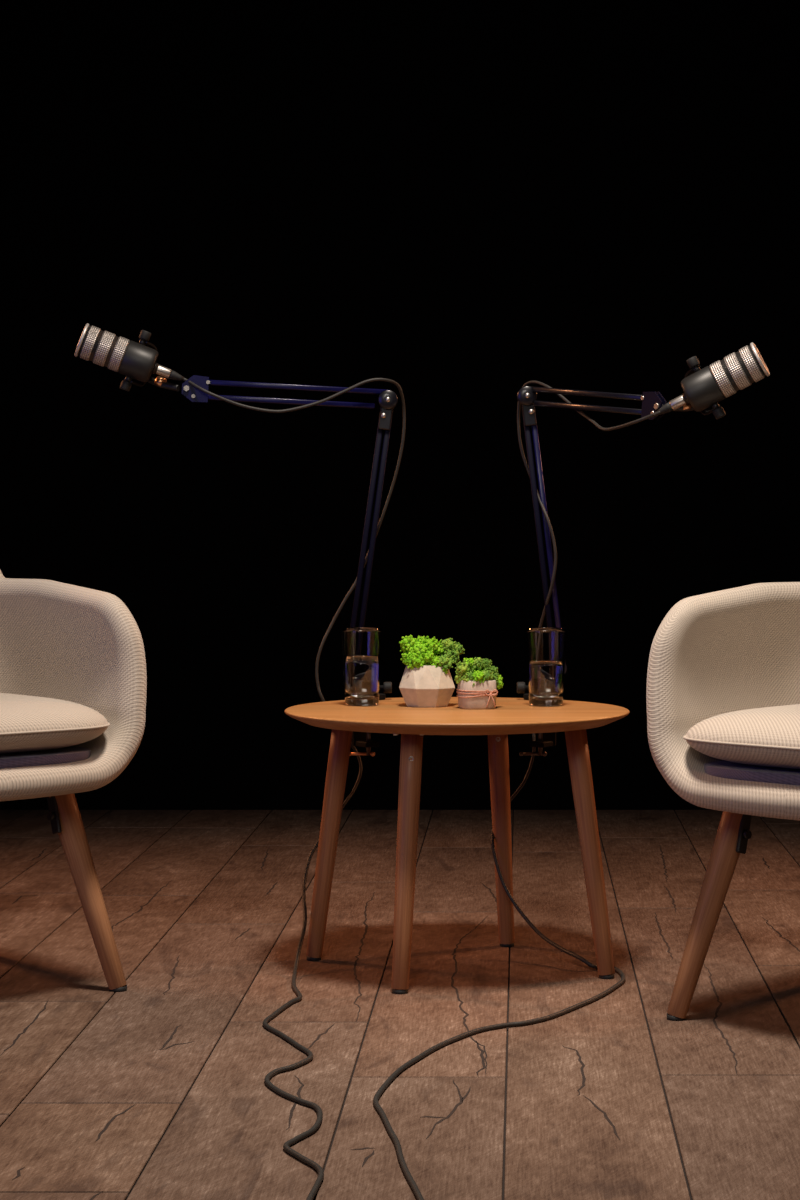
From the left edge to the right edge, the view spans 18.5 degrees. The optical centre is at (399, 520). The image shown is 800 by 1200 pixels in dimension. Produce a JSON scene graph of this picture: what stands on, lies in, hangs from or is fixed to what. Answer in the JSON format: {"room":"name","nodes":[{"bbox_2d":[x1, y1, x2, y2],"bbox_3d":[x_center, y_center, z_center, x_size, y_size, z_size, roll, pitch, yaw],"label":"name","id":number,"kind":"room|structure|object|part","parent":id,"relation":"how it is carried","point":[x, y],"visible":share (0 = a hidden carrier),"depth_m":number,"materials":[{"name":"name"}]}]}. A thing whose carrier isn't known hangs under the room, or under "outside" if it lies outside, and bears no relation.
{"room":"studio","nodes":[
{"label":"studio","id":0,"kind":"room"},
{"bbox_2d":[0,0,799,810],"bbox_3d":[0.100,-1.120,6.660,7.600,3.820,0.080,0,0,0],"label":"wall","id":1,"kind":"structure","parent":0,"point":[460,204],"depth_m":6.62,"materials":[{"name":"black paint"}]},
{"bbox_2d":[0,810,799,1199],"bbox_3d":[0.100,0.782,3.410,7.600,0.004,6.420,0,0,0],"label":"floor","id":2,"kind":"structure","parent":0,"point":[156,1088],"depth_m":3.85,"materials":[{"name":"brown wood"}]},
{"bbox_2d":[0,570,146,991],"bbox_3d":[-0.824,0.341,4.110,0.603,0.878,0.658,0,0,-40],"label":"armchair","id":3,"kind":"object","parent":2,"relation":"on","point":[73,675],"visible":1,"depth_m":4.07,"materials":[{"name":"beige fabric"}]},
{"bbox_2d":[0,693,107,753],"bbox_3d":[-0.774,0.334,4.050,0.474,0.089,0.494,0,0,-40],"label":"seat cushion","id":4,"kind":"object","parent":3,"relation":"on","point":[30,723],"depth_m":3.96,"materials":[{"name":"beige fabric"}]},
{"bbox_3d":[-0.520,0.604,4.074,0.046,0.359,0.046,-17,-1,4],"label":"leg","id":5,"kind":"part","parent":3,"relation":"part of","materials":[{"name":"brown wood"}]},
{"bbox_2d":[155,365,405,1199],"bbox_3d":[-0.217,0.247,3.601,0.456,1.064,1.915,0,0,0],"label":"microphone cable","id":6,"kind":"object","parent":2,"relation":"on","point":[163,371],"visible":0.94,"depth_m":4.38,"materials":[{"name":"rubber"}]},
{"bbox_2d":[285,697,629,993],"bbox_3d":[0.099,0.554,4.270,0.600,0.452,0.600,0,0,0],"label":"round table","id":7,"kind":"object","parent":2,"relation":"on","point":[391,715],"visible":0.91,"depth_m":4.18,"materials":[{"name":"brown wood"}]},
{"bbox_2d":[182,375,397,755],"bbox_3d":[-0.202,0.083,4.498,0.396,0.698,0.070,0,0,-2],"label":"microphone stand","id":8,"kind":"object","parent":7,"relation":"attached to","point":[387,399],"visible":0.77,"depth_m":4.50,"materials":[{"name":"black metal"}]},
{"bbox_2d":[75,323,179,391],"bbox_3d":[-0.496,-0.297,4.465,0.192,0.124,0.084,0,0,-6],"label":"microphone","id":9,"kind":"object","parent":8,"relation":"attached to","point":[131,359],"visible":1,"depth_m":4.43,"materials":[{"name":"metal"}]},
{"bbox_2d":[80,326,129,371],"bbox_3d":[-0.536,-0.313,4.451,0.074,0.063,0.063,21,-2,-6],"label":"grille","id":10,"kind":"object","parent":9,"relation":"attached to","point":[103,348],"depth_m":4.42,"materials":[{"name":"metal"}]},
{"bbox_3d":[-0.498,-0.246,4.455,0.020,0.017,0.020,21,-2,-6],"label":"knob","id":11,"kind":"part","parent":9,"relation":"part of","materials":[{"name":"black plastic"}]},
{"bbox_3d":[-0.464,-0.337,4.458,0.020,0.017,0.020,21,-2,-6],"label":"knob","id":12,"kind":"part","parent":9,"relation":"part of","materials":[{"name":"black plastic"}]},
{"bbox_2d":[152,362,158,373],"bbox_3d":[-0.447,-0.279,4.460,0.009,0.021,0.021,21,-2,-6],"label":"socket","id":13,"kind":"object","parent":9,"relation":"attached to","point":[154,365],"depth_m":4.45,"materials":[{"name":"metal"}]},
{"bbox_3d":[-0.071,0.428,4.504,0.052,0.009,0.008,0,0,0],"label":"clamp handle","id":14,"kind":"part","parent":8,"relation":"part of","materials":[{"name":"gold metal"}]},
{"bbox_3d":[-0.031,0.306,4.503,0.032,0.021,0.021,0,0,0],"label":"locking knob","id":15,"kind":"part","parent":8,"relation":"part of","materials":[{"name":"black rubber"}]},
{"bbox_3d":[-0.127,0.563,4.344,0.037,0.426,0.037,8,2,18],"label":"leg","id":16,"kind":"part","parent":7,"relation":"part of","materials":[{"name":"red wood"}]},
{"bbox_2d":[342,627,381,705],"bbox_3d":[-0.068,0.259,4.360,0.072,0.137,0.072,0,0,0],"label":"water glass","id":17,"kind":"object","parent":7,"relation":"on","point":[361,646],"visible":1,"depth_m":4.33,"materials":[{"name":"clear glass"}]},
{"bbox_3d":[0.010,0.563,4.072,0.037,0.425,0.037,0,-7,24],"label":"leg","id":18,"kind":"part","parent":7,"relation":"part of","materials":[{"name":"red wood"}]},
{"bbox_2d":[399,635,464,706],"bbox_3d":[0.054,0.266,4.345,0.111,0.124,0.098,0,0,0],"label":"potted plant","id":19,"kind":"object","parent":7,"relation":"on","point":[426,681],"visible":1,"depth_m":4.32,"materials":[{"name":"plant"}]},
{"bbox_2d":[455,657,502,708],"bbox_3d":[0.137,0.283,4.294,0.080,0.090,0.076,0,0,16],"label":"potted plant","id":20,"kind":"object","parent":7,"relation":"on","point":[477,680],"visible":1,"depth_m":4.27,"materials":[{"name":"plant"}]},
{"bbox_3d":[0.186,0.563,4.472,0.037,0.425,0.037,0,7,23],"label":"leg","id":21,"kind":"part","parent":7,"relation":"part of","materials":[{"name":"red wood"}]},
{"bbox_2d":[526,627,565,705],"bbox_3d":[0.259,0.259,4.350,0.072,0.137,0.072,0,0,0],"label":"water glass","id":22,"kind":"object","parent":7,"relation":"on","point":[546,646],"visible":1,"depth_m":4.32,"materials":[{"name":"clear glass"}]},
{"bbox_3d":[0.326,0.563,4.191,0.037,0.426,0.037,-8,-3,19],"label":"leg","id":23,"kind":"part","parent":7,"relation":"part of","materials":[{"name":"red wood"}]},
{"bbox_2d":[517,386,666,755],"bbox_3d":[0.355,0.092,4.388,0.084,0.680,0.383,0,0,-40],"label":"microphone stand","id":24,"kind":"object","parent":7,"relation":"attached to","point":[652,402],"visible":0.68,"depth_m":4.50,"materials":[{"name":"black metal"}]},
{"bbox_3d":[0.231,0.306,4.501,0.032,0.021,0.021,0,0,0],"label":"locking knob","id":25,"kind":"part","parent":24,"relation":"part of","materials":[{"name":"black rubber"}]},
{"bbox_3d":[0.245,0.428,4.503,0.052,0.009,0.008,0,0,0],"label":"clamp handle","id":26,"kind":"part","parent":24,"relation":"part of","materials":[{"name":"metal"}]},
{"bbox_2d":[673,342,769,418],"bbox_3d":[0.544,-0.239,4.202,0.181,0.131,0.084,0,0,15],"label":"microphone","id":27,"kind":"object","parent":24,"relation":"attached to","point":[704,388],"visible":1,"depth_m":4.17,"materials":[{"name":"metal"}]},
{"bbox_3d":[0.503,-0.272,4.203,0.020,0.017,0.020,-28,-7,13],"label":"knob","id":28,"kind":"part","parent":27,"relation":"part of","materials":[{"name":"black plastic"}]},
{"bbox_3d":[0.546,-0.185,4.192,0.020,0.017,0.020,-28,-7,13],"label":"knob","id":29,"kind":"part","parent":27,"relation":"part of","materials":[{"name":"black plastic"}]},
{"bbox_2d":[709,345,764,397],"bbox_3d":[0.576,-0.255,4.184,0.074,0.063,0.063,-28,-7,13],"label":"grille","id":30,"kind":"object","parent":27,"relation":"attached to","point":[737,371],"depth_m":4.16,"materials":[{"name":"metal"}]},
{"bbox_2d":[754,345,768,372],"bbox_3d":[0.616,-0.277,4.174,0.003,0.058,0.058,-28,-7,13],"label":"grille","id":31,"kind":"object","parent":27,"relation":"attached to","point":[759,354],"depth_m":4.16,"materials":[{"name":"silver metal"}]},
{"bbox_2d":[373,380,686,1199],"bbox_3d":[0.201,0.261,3.598,0.366,1.038,1.937,0,0,10],"label":"microphone cable","id":32,"kind":"object","parent":2,"relation":"on","point":[679,401],"visible":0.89,"depth_m":4.20,"materials":[{"name":"rubber"}]},
{"bbox_2d":[646,582,799,1020],"bbox_3d":[0.790,0.341,3.857,0.603,0.878,0.657,0,0,43],"label":"armchair","id":33,"kind":"object","parent":2,"relation":"on","point":[723,688],"visible":1,"depth_m":3.83,"materials":[{"name":"beige fabric"}]},
{"bbox_3d":[0.484,0.604,3.836,0.046,0.359,0.046,17,0,-1],"label":"leg","id":34,"kind":"part","parent":33,"relation":"part of","materials":[{"name":"brown wood"}]},
{"bbox_2d":[685,704,799,768],"bbox_3d":[0.736,0.334,3.799,0.474,0.089,0.494,0,0,43],"label":"seat cushion","id":35,"kind":"object","parent":33,"relation":"on","point":[717,736],"depth_m":3.71,"materials":[{"name":"beige fabric"}]},
{"bbox_2d":[399,665,454,706],"bbox_3d":[0.048,0.291,4.345,0.099,0.074,0.098,0,0,0],"label":"pot","id":36,"kind":"object","parent":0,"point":[420,685],"depth_m":4.31,"materials":[{"name":"concrete"}]},
{"bbox_2d":[458,680,495,708],"bbox_3d":[0.135,0.303,4.295,0.064,0.050,0.064,0,0,-12],"label":"pot","id":37,"kind":"object","parent":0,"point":[472,694],"depth_m":4.26,"materials":[{"name":"concrete"}]}
]}

